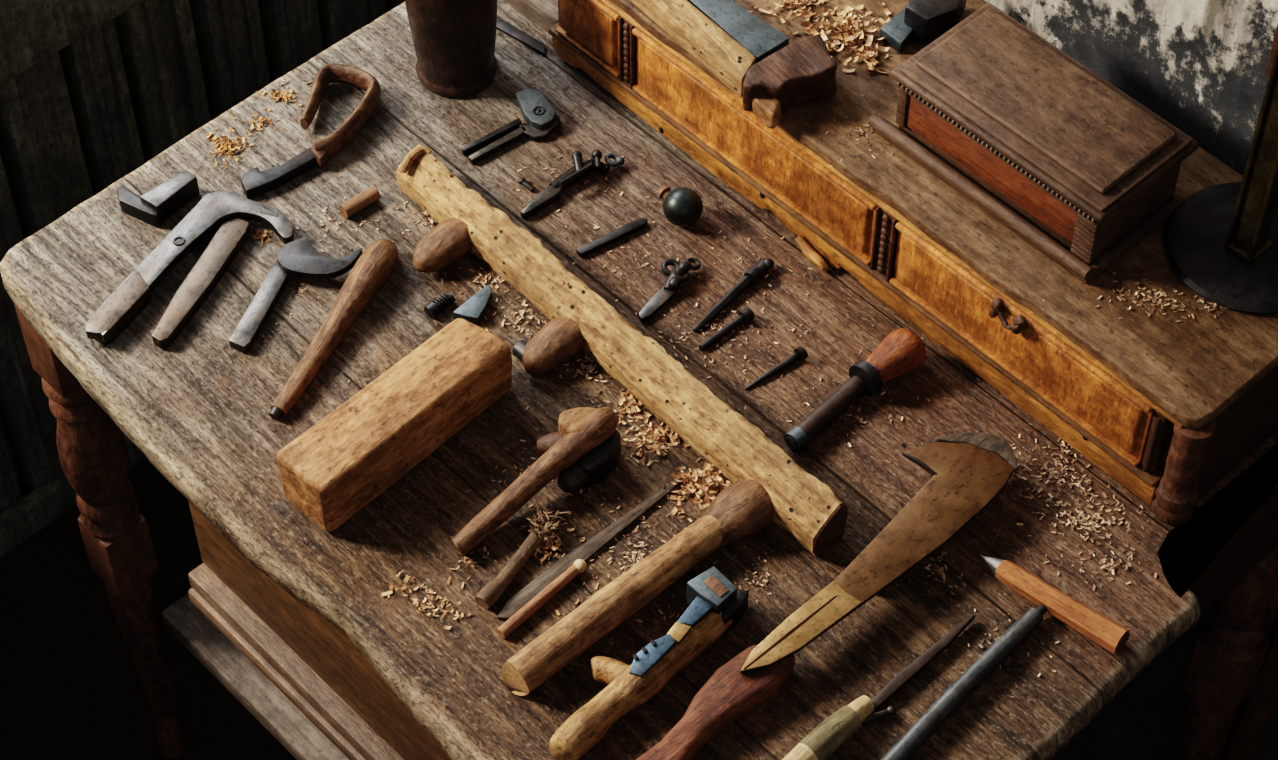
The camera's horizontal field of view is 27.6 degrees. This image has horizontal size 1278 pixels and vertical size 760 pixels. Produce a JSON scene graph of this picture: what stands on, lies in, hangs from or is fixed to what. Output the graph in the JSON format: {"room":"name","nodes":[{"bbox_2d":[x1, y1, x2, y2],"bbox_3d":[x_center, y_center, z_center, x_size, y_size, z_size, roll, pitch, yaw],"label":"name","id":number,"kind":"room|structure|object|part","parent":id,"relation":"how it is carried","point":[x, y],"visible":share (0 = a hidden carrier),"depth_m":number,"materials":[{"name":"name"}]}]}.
{"room":"woodworking shop","nodes":[
{"label":"woodworking shop","id":0,"kind":"room"},
{"bbox_2d":[0,0,404,512],"bbox_3d":[-1.087,0.141,2.325,2.342,0.920,0.069,-36,60,-25],"label":"wall","id":1,"kind":"structure","parent":0,"point":[74,123],"depth_m":2.63,"materials":[{"name":"black wood"}]},
{"bbox_2d":[0,0,144,84],"bbox_3d":[-1.170,0.086,2.022,2.020,0.167,0.050,-36,60,-25],"label":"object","id":2,"kind":"structure","parent":1,"relation":"attached to","point":[31,31],"depth_m":2.41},
{"bbox_2d":[0,432,147,556],"bbox_3d":[-1.062,0.435,2.647,2.340,0.050,0.018,-36,60,-25],"label":"baseboard","id":3,"kind":"structure","parent":1,"relation":"attached to","point":[35,511],"depth_m":2.87,"materials":[{"name":"black wood"}]},
{"bbox_2d":[0,458,1102,759],"bbox_3d":[-0.124,1.205,2.078,2.392,0.030,3.900,-36,60,-25],"label":"floor","id":4,"kind":"structure","parent":0,"point":[70,689],"depth_m":2.78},
{"bbox_2d":[0,0,1277,759],"bbox_3d":[0.026,0.197,2.364,0.746,0.787,0.912,-36,60,-25],"label":"table","id":5,"kind":"object","parent":4,"relation":"on","point":[289,614],"depth_m":2.04,"materials":[{"name":"brown wood"}]},
{"bbox_3d":[-0.486,0.156,2.432,0.061,0.734,0.061,-36,60,-25],"label":"leg","id":6,"kind":"part","parent":5,"relation":"part of","materials":[{"name":"brown wood"}]},
{"bbox_2d":[117,170,199,226],"bbox_3d":[-0.403,-0.157,2.165,0.048,0.022,0.056,31,58,23],"label":"block","id":7,"kind":"object","parent":5,"relation":"on","point":[158,204],"visible":1,"depth_m":2.15,"materials":[{"name":"black metal"}]},
{"bbox_2d":[86,191,293,348],"bbox_3d":[-0.360,-0.081,2.106,0.089,0.018,0.184,24,55,18],"label":"pincers","id":8,"kind":"object","parent":5,"relation":"on","point":[227,209],"visible":1,"depth_m":2.11,"materials":[{"name":"metal"}]},
{"bbox_3d":[-0.356,-0.079,2.108,0.023,0.012,0.141,18,53,14],"label":"short arm","id":9,"kind":"part","parent":8,"relation":"part of","materials":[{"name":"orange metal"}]},
{"bbox_2d":[162,594,348,759],"bbox_3d":[-0.073,0.358,2.409,0.342,0.025,0.772,-36,60,-25],"label":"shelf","id":10,"kind":"object","parent":5,"relation":"attached to","point":[183,619],"depth_m":2.45,"materials":[{"name":"brown wood"}]},
{"bbox_2d":[205,78,310,246],"bbox_3d":[-0.333,-0.189,2.200,0.078,0.006,0.195,4,51,4],"label":"wood shavings","id":11,"kind":"object","parent":5,"relation":"on","point":[227,145],"visible":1,"depth_m":2.21},
{"bbox_2d":[229,237,361,352],"bbox_3d":[-0.277,-0.066,2.095,0.063,0.016,0.124,17,53,13],"label":"knife","id":12,"kind":"object","parent":5,"relation":"on","point":[297,258],"visible":1,"depth_m":2.10,"materials":[{"name":"metal"}]},
{"bbox_3d":[-0.304,-0.058,2.092,0.017,0.009,0.089,16,53,12],"label":"handle","id":13,"kind":"part","parent":12,"relation":"part of","materials":[{"name":"metal"}]},
{"bbox_3d":[-0.262,-0.099,2.116,0.062,0.007,0.042,17,53,13],"label":"blade","id":14,"kind":"part","parent":12,"relation":"part of","materials":[{"name":"black metal"}]},
{"bbox_3d":[-0.156,0.336,2.037,0.039,0.034,0.610,-36,60,-25],"label":"moulding","id":15,"kind":"part","parent":5,"relation":"part of","materials":[{"name":"brown wood"}]},
{"bbox_2d":[241,63,380,198],"bbox_3d":[-0.276,-0.208,2.205,0.062,0.023,0.161,20,54,15],"label":"tool","id":16,"kind":"object","parent":5,"relation":"on","point":[255,182],"visible":0.99,"depth_m":2.20,"materials":[{"name":"brown wood"}]},
{"bbox_3d":[-0.299,-0.177,2.187,0.079,0.012,0.022,-27,56,-20],"label":"blade","id":17,"kind":"part","parent":16,"relation":"part of","materials":[{"name":"black metal"}]},
{"bbox_3d":[-0.257,-0.229,2.221,0.059,0.022,0.101,9,52,8],"label":"handle","id":18,"kind":"part","parent":16,"relation":"part of","materials":[{"name":"brown wood"}]},
{"bbox_3d":[-0.242,-0.045,2.071,0.028,0.027,0.196,19,54,15],"label":"tool handle","id":19,"kind":"part","parent":5,"relation":"part of","materials":[{"name":"brown wood"}]},
{"bbox_2d":[338,185,380,218],"bbox_3d":[-0.232,-0.148,2.164,0.034,0.013,0.012,-34,59,-24],"label":"wooden peg","id":20,"kind":"object","parent":5,"relation":"on","point":[371,194],"visible":1,"depth_m":2.16,"materials":[{"name":"brown wood"}]},
{"bbox_2d":[277,319,512,531],"bbox_3d":[-0.184,0.030,1.991,0.056,0.058,0.198,37,60,26],"label":"wooden block","id":21,"kind":"object","parent":5,"relation":"on","point":[346,460],"visible":1,"depth_m":1.97,"materials":[{"name":"beige wood"}]},
{"bbox_2d":[424,293,454,318],"bbox_3d":[-0.160,-0.061,2.094,0.012,0.013,0.026,38,60,26],"label":"screw","id":22,"kind":"object","parent":5,"relation":"on","point":[432,309],"visible":1,"depth_m":2.09,"materials":[{"name":"black metal"}]},
{"bbox_2d":[413,217,471,272],"bbox_3d":[-0.162,-0.107,2.119,0.052,0.029,0.034,-38,60,-26],"label":"wooden knob","id":23,"kind":"object","parent":5,"relation":"on","point":[449,241],"visible":1,"depth_m":2.11,"materials":[{"name":"brown wood"}]},
{"bbox_2d":[405,0,496,96],"bbox_3d":[-0.159,-0.329,2.195,0.080,0.190,0.080,-36,60,-25],"label":"cup","id":24,"kind":"object","parent":5,"relation":"on","point":[454,41],"visible":1,"depth_m":2.20,"materials":[{"name":"brown wood"}]},
{"bbox_2d":[453,285,491,324],"bbox_3d":[-0.129,-0.058,2.093,0.020,0.010,0.041,37,60,26],"label":"scraper","id":25,"kind":"object","parent":5,"relation":"on","point":[473,310],"visible":0.96,"depth_m":2.09,"materials":[{"name":"metal"}]},
{"bbox_2d":[178,127,785,623],"bbox_3d":[-0.123,0.010,2.041,0.242,0.004,0.636,-36,60,-25],"label":"wood shavings","id":26,"kind":"object","parent":5,"relation":"on","point":[517,318],"visible":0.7,"depth_m":2.06},
{"bbox_2d":[462,88,560,163],"bbox_3d":[-0.112,-0.215,2.215,0.091,0.015,0.051,-32,58,-23],"label":"divider","id":27,"kind":"object","parent":5,"relation":"on","point":[542,119],"visible":1,"depth_m":2.21,"materials":[{"name":"black metal"}]},
{"bbox_3d":[-0.117,-0.311,2.300,0.098,0.004,0.012,33,58,24],"label":"iron strip","id":28,"kind":"part","parent":5,"relation":"part of","materials":[{"name":"black metal"}]},
{"bbox_2d":[475,502,570,608],"bbox_3d":[-0.088,0.129,1.935,0.034,0.021,0.101,26,56,20],"label":"brush","id":29,"kind":"object","parent":5,"relation":"on","point":[545,523],"visible":1,"depth_m":1.94,"materials":[{"name":"brown plant"}]},
{"bbox_3d":[-0.094,0.138,1.933,0.015,0.014,0.080,26,56,19],"label":"handle","id":30,"kind":"part","parent":29,"relation":"part of","materials":[{"name":"brown wood"}]},
{"bbox_2d":[512,340,535,373],"bbox_3d":[-0.087,-0.018,2.057,0.018,0.016,0.030,-23,55,-17],"label":"iron hook","id":31,"kind":"object","parent":5,"relation":"on","point":[518,349],"visible":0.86,"depth_m":2.06,"materials":[{"name":"silver metal"}]},
{"bbox_2d":[518,177,534,191],"bbox_3d":[-0.094,-0.164,2.181,0.017,0.006,0.007,35,59,25],"label":"nail","id":32,"kind":"object","parent":5,"relation":"on","point":[522,181],"visible":1,"depth_m":2.18,"materials":[{"name":"black metal"}]},
{"bbox_2d":[381,525,673,645],"bbox_3d":[-0.085,0.163,1.917,0.147,0.005,0.168,-36,60,-25],"label":"wood shavings","id":33,"kind":"object","parent":5,"relation":"on","point":[549,545],"visible":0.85,"depth_m":1.93},
{"bbox_2d":[505,0,558,35],"bbox_3d":[-0.109,-0.362,2.327,0.045,0.026,0.158,-36,60,-25],"label":"batten","id":34,"kind":"object","parent":5,"relation":"on","point":[544,13],"visible":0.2,"depth_m":2.29,"materials":[{"name":"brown wood"}]},
{"bbox_2d":[450,407,620,555],"bbox_3d":[-0.079,0.076,1.961,0.059,0.046,0.160,34,59,24],"label":"hammer","id":35,"kind":"object","parent":5,"relation":"on","point":[586,448],"visible":1,"depth_m":1.97,"materials":[{"name":"brown wood"}]},
{"bbox_2d":[496,559,586,638],"bbox_3d":[-0.071,0.160,1.917,0.010,0.010,0.088,37,60,26],"label":"wooden dowel","id":36,"kind":"object","parent":5,"relation":"on","point":[579,566],"visible":1,"depth_m":1.91,"materials":[{"name":"brown wood"}]},
{"bbox_2d":[522,316,584,372],"bbox_3d":[-0.071,-0.025,2.053,0.052,0.029,0.035,-38,60,-26],"label":"handle","id":37,"kind":"object","parent":5,"relation":"on","point":[560,339],"visible":1,"depth_m":2.04,"materials":[{"name":"brown wood"}]},
{"bbox_2d":[521,150,624,219],"bbox_3d":[-0.059,-0.169,2.174,0.105,0.022,0.027,-33,58,-24],"label":"clamp","id":38,"kind":"object","parent":5,"relation":"on","point":[553,192],"visible":1,"depth_m":2.17,"materials":[{"name":"metal"}]},
{"bbox_2d":[497,469,692,619],"bbox_3d":[-0.031,0.122,1.951,0.198,0.003,0.015,-36,60,-25],"label":"file","id":39,"kind":"object","parent":5,"relation":"on","point":[585,551],"visible":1,"depth_m":1.94,"materials":[{"name":"brown wood"}]},
{"bbox_2d":[576,218,647,257],"bbox_3d":[-0.022,-0.118,2.143,0.067,0.006,0.008,-26,56,-20],"label":"file","id":40,"kind":"object","parent":5,"relation":"on","point":[638,224],"visible":1,"depth_m":2.14,"materials":[{"name":"black metal"}]},
{"bbox_2d":[396,144,847,556],"bbox_3d":[-0.024,-0.035,2.050,0.038,0.047,0.504,-35,59,-24],"label":"wooden beam","id":41,"kind":"structure","parent":5,"relation":"on","point":[805,507],"depth_m":2.02,"materials":[{"name":"brown wood"}]},
{"bbox_2d":[501,479,773,695],"bbox_3d":[0.005,0.149,1.911,0.258,0.034,0.042,-35,59,-25],"label":"mallet","id":42,"kind":"object","parent":5,"relation":"on","point":[744,508],"visible":0.99,"depth_m":1.90,"materials":[{"name":"beige wood"}]},
{"bbox_3d":[-0.017,0.163,1.902,0.204,0.029,0.030,-35,59,-25],"label":"handle","id":43,"kind":"part","parent":42,"relation":"part of","materials":[{"name":"beige wood"}]},
{"bbox_2d":[549,567,748,759],"bbox_3d":[-0.001,0.201,1.868,0.054,0.035,0.195,35,59,25],"label":"hammer","id":44,"kind":"object","parent":5,"relation":"on","point":[716,606],"visible":1,"depth_m":1.86,"materials":[{"name":"brown wood"}]},
{"bbox_2d":[591,389,731,521],"bbox_3d":[0.025,0.051,1.995,0.084,0.024,0.178,-36,60,-25],"label":"wood shavings","id":45,"kind":"object","parent":5,"relation":"on","point":[706,486],"visible":0.88,"depth_m":1.99},
{"bbox_2d":[638,258,700,321],"bbox_3d":[0.020,-0.077,2.104,0.026,0.015,0.077,29,57,21],"label":"scissors","id":46,"kind":"object","parent":5,"relation":"on","point":[679,274],"visible":1,"depth_m":2.10,"materials":[{"name":"metal"}]},
{"bbox_3d":[0.016,-0.063,2.099,0.012,0.005,0.049,31,58,22],"label":"blade","id":47,"kind":"part","parent":46,"relation":"part of","materials":[{"name":"metal"}]},
{"bbox_2d":[417,135,936,477],"bbox_3d":[0.043,-0.073,2.108,0.252,0.002,0.483,-36,60,-25],"label":"crumbs","id":48,"kind":"object","parent":5,"relation":"on","point":[858,419],"visible":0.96,"depth_m":2.09,"materials":[{"name":"beige wood"}]},
{"bbox_2d":[657,185,702,226],"bbox_3d":[0.034,-0.145,2.148,0.033,0.032,0.040,-36,60,-25],"label":"ball","id":49,"kind":"object","parent":5,"relation":"on","point":[682,206],"visible":1,"depth_m":2.13,"materials":[{"name":"black metal"}]},
{"bbox_2d":[699,307,754,350],"bbox_3d":[0.070,-0.040,2.077,0.052,0.011,0.011,-36,60,-25],"label":"bolt","id":50,"kind":"object","parent":5,"relation":"on","point":[746,315],"visible":1,"depth_m":2.08,"materials":[{"name":"black metal"}]},
{"bbox_2d":[693,258,773,332],"bbox_3d":[0.076,-0.070,2.100,0.013,0.013,0.096,34,59,24],"label":"spike","id":51,"kind":"object","parent":5,"relation":"on","point":[753,275],"visible":1,"depth_m":2.10,"materials":[{"name":"black metal"}]},
{"bbox_2d":[745,346,807,389],"bbox_3d":[0.108,-0.008,2.050,0.058,0.013,0.012,-32,58,-23],"label":"nail","id":52,"kind":"object","parent":5,"relation":"on","point":[800,353],"visible":1,"depth_m":2.06,"materials":[{"name":"black metal"}]},
{"bbox_2d":[636,433,1017,759],"bbox_3d":[0.130,0.170,1.897,0.082,0.028,0.427,34,59,24],"label":"billhook","id":53,"kind":"object","parent":5,"relation":"on","point":[968,471],"visible":1,"depth_m":1.91,"materials":[{"name":"brown metal"}]},
{"bbox_3d":[0.043,0.244,1.842,0.041,0.021,0.176,37,60,26],"label":"handle","id":54,"kind":"part","parent":53,"relation":"part of","materials":[{"name":"red wood"}]},
{"bbox_3d":[0.163,0.125,1.921,0.278,0.004,0.078,-36,60,-25],"label":"blade","id":55,"kind":"part","parent":53,"relation":"part of","materials":[{"name":"brown metal"}]},
{"bbox_2d":[784,328,925,451],"bbox_3d":[0.168,0.008,2.023,0.139,0.036,0.036,-38,60,-26],"label":"chisel","id":56,"kind":"object","parent":5,"relation":"on","point":[902,351],"visible":1,"depth_m":2.03,"materials":[{"name":"brown wood"}]},
{"bbox_2d":[786,437,796,449],"bbox_3d":[0.117,0.049,2.001,0.002,0.011,0.011,-38,60,-26],"label":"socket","id":57,"kind":"object","parent":56,"relation":"attached to","point":[790,442],"depth_m":2.00,"materials":[{"name":"black metal"}]},
{"bbox_3d":[0.199,-0.016,2.042,0.052,0.035,0.035,-38,60,-26],"label":"knob","id":58,"kind":"part","parent":56,"relation":"part of","materials":[{"name":"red wood"}]},
{"bbox_2d":[782,615,974,759],"bbox_3d":[0.174,0.226,1.856,0.204,0.022,0.024,-33,58,-24],"label":"knife","id":59,"kind":"object","parent":5,"relation":"on","point":[830,734],"visible":1,"depth_m":1.84,"materials":[{"name":"beige wood"}]},
{"bbox_3d":[0.134,0.252,1.836,0.048,0.021,0.022,-36,60,-25],"label":"handle","id":60,"kind":"part","parent":59,"relation":"part of","materials":[{"name":"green wood"}]},
{"bbox_3d":[0.206,0.204,1.882,0.112,0.006,0.009,-36,60,-25],"label":"blade","id":61,"kind":"part","parent":59,"relation":"part of","materials":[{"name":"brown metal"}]},
{"bbox_2d":[549,0,1277,524],"bbox_3d":[0.238,-0.181,2.120,0.238,0.119,0.712,-36,60,-25],"label":"drawer unit","id":62,"kind":"object","parent":5,"relation":"on","point":[1164,407],"visible":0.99,"depth_m":2.01,"materials":[{"name":"brown wood"}]},
{"bbox_3d":[-0.040,-0.305,2.207,0.018,0.070,0.080,-36,60,-25],"label":"drawer","id":63,"kind":"part","parent":62,"relation":"part of","materials":[{"name":"orange wood"}]},
{"bbox_2d":[630,0,837,127],"bbox_3d":[0.079,-0.282,2.102,0.084,0.035,0.192,-28,56,-21],"label":"plane","id":64,"kind":"object","parent":62,"relation":"on","point":[771,73],"visible":1,"depth_m":2.08,"materials":[{"name":"brown wood"}]},
{"bbox_3d":[0.045,-0.283,2.110,0.027,0.023,0.148,-31,58,-23],"label":"handle","id":65,"kind":"part","parent":64,"relation":"part of","materials":[{"name":"brown wood"}]},
{"bbox_3d":[0.094,-0.195,2.117,0.018,0.070,0.275,-36,60,-25],"label":"drawer","id":66,"kind":"part","parent":62,"relation":"part of","materials":[{"name":"orange wood"}]},
{"bbox_2d":[747,0,892,73],"bbox_3d":[0.157,-0.297,2.127,0.096,0.015,0.144,-36,60,-25],"label":"wood shavings","id":67,"kind":"object","parent":62,"relation":"on","point":[851,32],"visible":0.96,"depth_m":2.12},
{"bbox_3d":[0.163,-0.162,2.044,0.012,0.003,0.684,-36,60,-25],"label":"moulding","id":68,"kind":"part","parent":62,"relation":"part of","materials":[{"name":"brown wood"}]},
{"bbox_2d":[880,0,965,52],"bbox_3d":[0.236,-0.299,2.119,0.079,0.030,0.041,-33,58,-24],"label":"plane","id":69,"kind":"object","parent":62,"relation":"on","point":[925,21],"visible":0.94,"depth_m":2.11,"materials":[{"name":"metal"}]},
{"bbox_3d":[0.213,-0.286,2.121,0.023,0.011,0.041,27,56,20],"label":"steel plate","id":70,"kind":"part","parent":69,"relation":"part of","materials":[{"name":"metal"}]},
{"bbox_3d":[0.277,-0.047,1.962,0.016,0.022,0.036,-36,60,-25],"label":"handle","id":71,"kind":"part","parent":62,"relation":"part of","materials":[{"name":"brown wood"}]},
{"bbox_3d":[0.291,-0.032,1.986,0.018,0.070,0.254,-36,60,-25],"label":"drawer","id":72,"kind":"part","parent":62,"relation":"part of","materials":[{"name":"orange wood"}]},
{"bbox_2d":[826,89,1228,335],"bbox_3d":[0.303,-0.133,2.002,0.351,0.003,0.157,32,58,23],"label":"wood shavings","id":73,"kind":"object","parent":62,"relation":"on","point":[1149,298],"visible":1,"depth_m":1.95},
{"bbox_2d":[868,3,1198,283],"bbox_3d":[0.301,-0.190,2.000,0.120,0.079,0.225,-36,60,-25],"label":"lidded box","id":74,"kind":"object","parent":62,"relation":"on","point":[1063,158],"visible":1,"depth_m":1.97,"materials":[{"name":"brown wood"}]},
{"bbox_3d":[0.267,-0.166,1.984,0.008,0.046,0.185,-36,60,-25],"label":"frame","id":75,"kind":"part","parent":74,"relation":"part of","materials":[{"name":"brown wood"}]},
{"bbox_3d":[0.270,-0.163,1.986,0.004,0.036,0.174,-36,60,-25],"label":"panel","id":76,"kind":"part","parent":74,"relation":"part of","materials":[{"name":"brown wood"}]},
{"bbox_3d":[0.300,-0.169,2.024,0.117,0.015,0.225,-36,60,-25],"label":"moulding","id":77,"kind":"part","parent":74,"relation":"part of","materials":[{"name":"brown wood"}]},
{"bbox_3d":[0.307,-0.213,1.971,0.087,0.005,0.189,-36,60,-25],"label":"lid panel","id":78,"kind":"part","parent":74,"relation":"part of","materials":[{"name":"brown wood"}]},
{"bbox_3d":[0.336,-0.110,1.941,0.013,0.047,0.019,-36,60,-25],"label":"corner post","id":79,"kind":"part","parent":74,"relation":"part of","materials":[{"name":"brown wood"}]},
{"bbox_2d":[1163,44,1277,313],"bbox_3d":[0.464,-0.199,1.853,0.132,0.320,0.132,-36,60,-25],"label":"lamp stand","id":80,"kind":"object","parent":62,"relation":"on","point":[1222,242],"visible":1,"depth_m":1.94,"materials":[{"name":"black metal"}]},
{"bbox_2d":[880,605,1046,759],"bbox_3d":[0.221,0.231,1.856,0.017,0.015,0.225,35,59,25],"label":"rod","id":81,"kind":"object","parent":5,"relation":"on","point":[968,681],"visible":1,"depth_m":1.86,"materials":[{"name":"black metal"}]},
{"bbox_2d":[891,424,1156,697],"bbox_3d":[0.304,0.116,1.956,0.286,0.003,0.177,-36,60,-25],"label":"wood shavings","id":82,"kind":"object","parent":5,"relation":"on","point":[1058,470],"visible":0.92,"depth_m":1.97},
{"bbox_2d":[979,554,1129,653],"bbox_3d":[0.302,0.161,1.909,0.126,0.020,0.020,31,58,23],"label":"pencil","id":83,"kind":"object","parent":5,"relation":"on","point":[1102,630],"visible":1,"depth_m":1.90,"materials":[{"name":"orange wood"}]},
{"bbox_3d":[0.529,0.260,2.346,0.061,0.734,0.061,-36,60,-25],"label":"leg","id":84,"kind":"part","parent":5,"relation":"part of","materials":[{"name":"brown wood"}]},
{"bbox_2d":[982,0,1277,759],"bbox_3d":[0.724,0.087,1.987,0.060,1.510,2.720,-36,60,-25],"label":"wall","id":85,"kind":"structure","parent":0,"point":[1199,66],"depth_m":2.05,"materials":[{"name":"paint"}]},
{"bbox_2d":[1265,24,1277,75],"bbox_3d":[0.489,-0.371,1.708,0.030,0.499,0.060,-36,60,-25],"label":"trim","id":86,"kind":"structure","parent":85,"relation":"attached to","point":[1275,40],"depth_m":1.89,"materials":[{"name":"brown wood"}]}
]}

